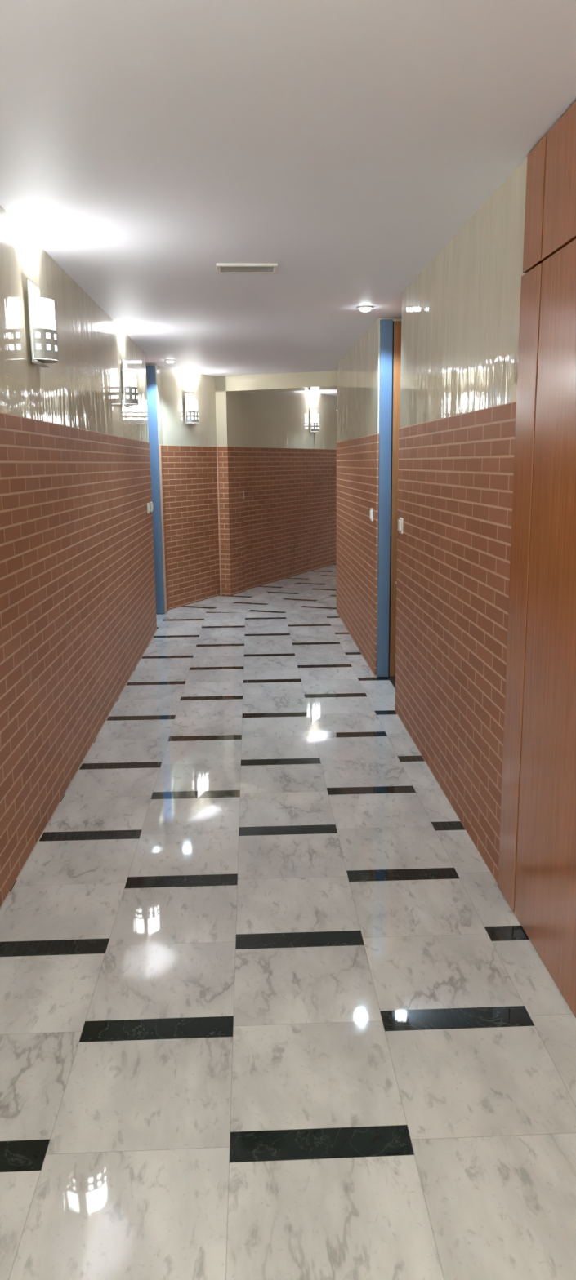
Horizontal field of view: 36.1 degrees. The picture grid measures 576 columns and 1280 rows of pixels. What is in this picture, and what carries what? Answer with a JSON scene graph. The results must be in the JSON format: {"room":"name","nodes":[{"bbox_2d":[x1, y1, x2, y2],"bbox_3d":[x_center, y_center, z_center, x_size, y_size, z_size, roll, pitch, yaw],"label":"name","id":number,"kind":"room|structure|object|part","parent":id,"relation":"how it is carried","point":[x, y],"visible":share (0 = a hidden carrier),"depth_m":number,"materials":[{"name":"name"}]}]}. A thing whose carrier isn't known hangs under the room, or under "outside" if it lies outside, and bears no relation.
{"room":"apartment building corridor","nodes":[
{"label":"apartment building corridor","id":0,"kind":"room"},
{"bbox_2d":[0,205,156,906],"bbox_3d":[-1.066,-0.272,2.657,0.160,2.459,10.605,-1,11,-2],"label":"wall","id":1,"kind":"structure","parent":0,"point":[77,600],"depth_m":4.06,"materials":[{"name":"brick"}]},
{"bbox_2d":[26,279,58,367],"bbox_3d":[-0.999,-1.292,3.624,0.100,0.315,0.200,-1,11,-2],"label":"wall sconce","id":2,"kind":"object","parent":1,"relation":"attached to","point":[42,332],"visible":1,"depth_m":3.57,"materials":[{"name":"white glass"}]},
{"bbox_3d":[-0.993,-1.272,3.629,0.075,0.230,0.150,-1,11,-2],"label":"lamp shade","id":3,"kind":"part","parent":2,"relation":"part of","materials":[{"name":"white glass"}]},
{"bbox_2d":[121,359,137,407],"bbox_3d":[-1.112,-1.807,6.237,0.100,0.315,0.200,-1,11,-2],"label":"wall sconce","id":4,"kind":"object","parent":1,"relation":"attached to","point":[130,390],"visible":1,"depth_m":6.18,"materials":[{"name":"white glass"}]},
{"bbox_3d":[-1.134,-1.807,6.236,0.030,0.315,0.200,-1,11,-2],"label":"plate","id":5,"kind":"part","parent":4,"relation":"part of","materials":[{"name":"silver metal"}]},
{"bbox_3d":[-1.107,-1.787,6.241,0.075,0.230,0.150,-1,11,-2],"label":"lamp shade","id":6,"kind":"part","parent":4,"relation":"part of","materials":[{"name":"white glass"}]},
{"bbox_2d":[146,502,150,513],"bbox_3d":[-1.187,-1.124,7.542,0.018,0.086,0.082,-1,11,-2],"label":"light switch","id":7,"kind":"object","parent":1,"relation":"attached to","point":[148,504],"visible":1,"depth_m":7.51,"materials":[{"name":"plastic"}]},
{"bbox_2d":[150,502,152,511],"bbox_3d":[-1.197,-1.170,7.777,0.018,0.086,0.082,-1,11,-2],"label":"light switch","id":8,"kind":"object","parent":1,"relation":"attached to","point":[151,504],"visible":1,"depth_m":7.74,"materials":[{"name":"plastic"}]},
{"bbox_2d":[145,364,164,613],"bbox_3d":[-1.341,-1.362,8.297,0.196,2.424,0.927,-1,11,-2],"label":"door","id":9,"kind":"structure","parent":1,"relation":"in","point":[151,389],"depth_m":8.70,"materials":[{"name":"blue paint"}]},
{"bbox_2d":[145,364,219,613],"bbox_3d":[-1.165,-1.614,9.419,0.322,2.470,1.512,3,12,19],"label":"wall","id":10,"kind":"structure","parent":0,"point":[187,453],"depth_m":9.40,"materials":[{"name":"brick"}]},
{"bbox_2d":[184,393,198,425],"bbox_3d":[-0.999,-2.422,9.280,0.100,0.315,0.200,4,12,23],"label":"wall sconce","id":11,"kind":"object","parent":10,"relation":"attached to","point":[190,403],"visible":1,"depth_m":9.23,"materials":[{"name":"white glass"}]},
{"bbox_3d":[-0.993,-2.402,9.281,0.075,0.230,0.150,4,12,23],"label":"lamp shade","id":12,"kind":"part","parent":11,"relation":"part of","materials":[{"name":"white glass"}]},
{"bbox_2d":[214,370,337,393],"bbox_3d":[0.055,-2.813,9.591,1.770,0.187,0.354,4,12,23],"label":"lintel","id":13,"kind":"object","parent":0,"point":[316,380],"visible":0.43,"depth_m":9.50,"materials":[{"name":"paint"}]},
{"bbox_2d":[0,563,575,1279],"bbox_3d":[2.169,-0.114,8.335,8.000,0.120,21.800,-1,11,-2],"label":"floor","id":14,"kind":"structure","parent":0,"point":[270,1009],"depth_m":2.45,"materials":[{"name":"stone"}]},
{"bbox_2d":[214,375,244,595],"bbox_3d":[-0.672,-1.758,10.124,0.162,2.469,0.372,4,12,23],"label":"wall pier","id":15,"kind":"object","parent":14,"relation":"on","point":[228,404],"visible":0.88,"depth_m":10.05,"materials":[{"name":"brick"}]},
{"bbox_2d":[497,239,575,1017],"bbox_3d":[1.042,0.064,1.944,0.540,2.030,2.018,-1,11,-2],"label":"door","id":16,"kind":"structure","parent":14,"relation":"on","point":[536,864],"depth_m":2.56,"materials":[{"name":"wood"}]},
{"bbox_3d":[0.744,-0.108,2.832,0.022,2.027,0.186,-1,11,-2],"label":"filler panel","id":17,"kind":"part","parent":16,"relation":"part of","materials":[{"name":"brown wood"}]},
{"bbox_2d":[0,0,575,395],"bbox_3d":[2.267,-2.642,7.841,7.750,0.282,21.800,-1,11,-2],"label":"ceiling","id":18,"kind":"structure","parent":0,"point":[146,146],"depth_m":2.58,"materials":[{"name":"paint"}]},
{"bbox_2d":[164,360,175,363],"bbox_3d":[-1.088,-2.574,8.178,0.098,0.024,0.098,-1,11,-2],"label":"recessed light","id":19,"kind":"object","parent":18,"relation":"in","point":[166,361],"visible":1,"depth_m":8.15,"materials":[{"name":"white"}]},
{"bbox_2d":[215,262,277,274],"bbox_3d":[-0.196,-1.776,4.229,0.290,0.014,0.176,-1,11,-2],"label":"ceiling vent","id":20,"kind":"object","parent":18,"relation":"in","point":[221,268],"visible":1,"depth_m":4.23,"materials":[{"name":"white metal"}]},
{"bbox_2d":[356,306,373,311],"bbox_3d":[0.467,-1.997,5.339,0.098,0.024,0.098,-1,11,-2],"label":"recessed light","id":21,"kind":"object","parent":18,"relation":"in","point":[363,308],"visible":1,"depth_m":5.31,"materials":[{"name":"white glass"}]},
{"bbox_2d":[240,390,337,590],"bbox_3d":[0.775,-2.438,13.440,0.160,2.488,7.032,4,12,23],"label":"wall","id":22,"kind":"structure","parent":0,"point":[289,470],"depth_m":11.53,"materials":[{"name":"brick"}]},
{"bbox_2d":[310,408,319,433],"bbox_3d":[0.378,-3.000,12.117,0.100,0.315,0.200,4,12,23],"label":"wall sconce","id":23,"kind":"object","parent":22,"relation":"attached to","point":[314,424],"visible":1,"depth_m":12.07,"materials":[{"name":"white glass"}]},
{"bbox_3d":[0.383,-2.980,12.119,0.075,0.230,0.150,4,12,23],"label":"lamp shade","id":24,"kind":"part","parent":23,"relation":"part of","materials":[{"name":"white glass"}]},
{"bbox_2d":[336,318,401,676],"bbox_3d":[1.790,-1.971,11.068,1.121,2.470,10.613,3,12,17],"label":"wall","id":25,"kind":"structure","parent":0,"point":[358,370],"depth_m":6.92,"materials":[{"name":"brick"}]},
{"bbox_2d":[368,508,373,520],"bbox_3d":[0.582,-0.878,6.193,0.018,0.086,0.082,-1,11,-2],"label":"light switch","id":26,"kind":"object","parent":25,"relation":"attached to","point":[371,512],"visible":1,"depth_m":6.17,"materials":[{"name":"plastic"}]},
{"bbox_2d":[394,157,526,884],"bbox_3d":[0.764,-0.541,4.010,0.160,2.424,2.284,-1,11,-2],"label":"wall","id":27,"kind":"structure","parent":0,"point":[460,322],"depth_m":3.57,"materials":[{"name":"brick"}]},
{"bbox_2d":[376,319,400,688],"bbox_3d":[0.727,-0.826,5.563,0.196,2.390,0.880,-1,11,-2],"label":"door","id":28,"kind":"structure","parent":27,"relation":"in","point":[389,375],"depth_m":5.94,"materials":[{"name":"blue paint"}]},
{"bbox_3d":[0.733,-0.908,5.978,0.068,2.370,0.036,-1,11,-2],"label":"frame","id":29,"kind":"part","parent":28,"relation":"part of","materials":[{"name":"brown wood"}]},
{"bbox_2d":[397,517,403,533],"bbox_3d":[0.634,-0.645,4.986,0.018,0.086,0.082,-1,11,-2],"label":"light switch","id":30,"kind":"object","parent":27,"relation":"attached to","point":[400,527],"visible":1,"depth_m":4.96,"materials":[{"name":"plastic"}]},
{"bbox_2d":[522,101,575,272],"bbox_3d":[1.030,-1.100,1.707,0.540,0.337,2.005,-1,11,-2],"label":"upper cabinet","id":31,"kind":"object","parent":27,"relation":"attached to","point":[549,221],"visible":0.79,"depth_m":2.44,"materials":[{"name":"wood"}]},
{"bbox_3d":[0.732,-1.273,2.599,0.022,0.333,0.165,-1,11,-2],"label":"filler panel","id":32,"kind":"part","parent":31,"relation":"part of","materials":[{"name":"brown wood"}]},
{"bbox_3d":[0.756,-1.164,2.050,0.022,0.333,0.930,-1,11,-2],"label":"door","id":33,"kind":"part","parent":31,"relation":"part of","materials":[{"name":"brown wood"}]}
]}

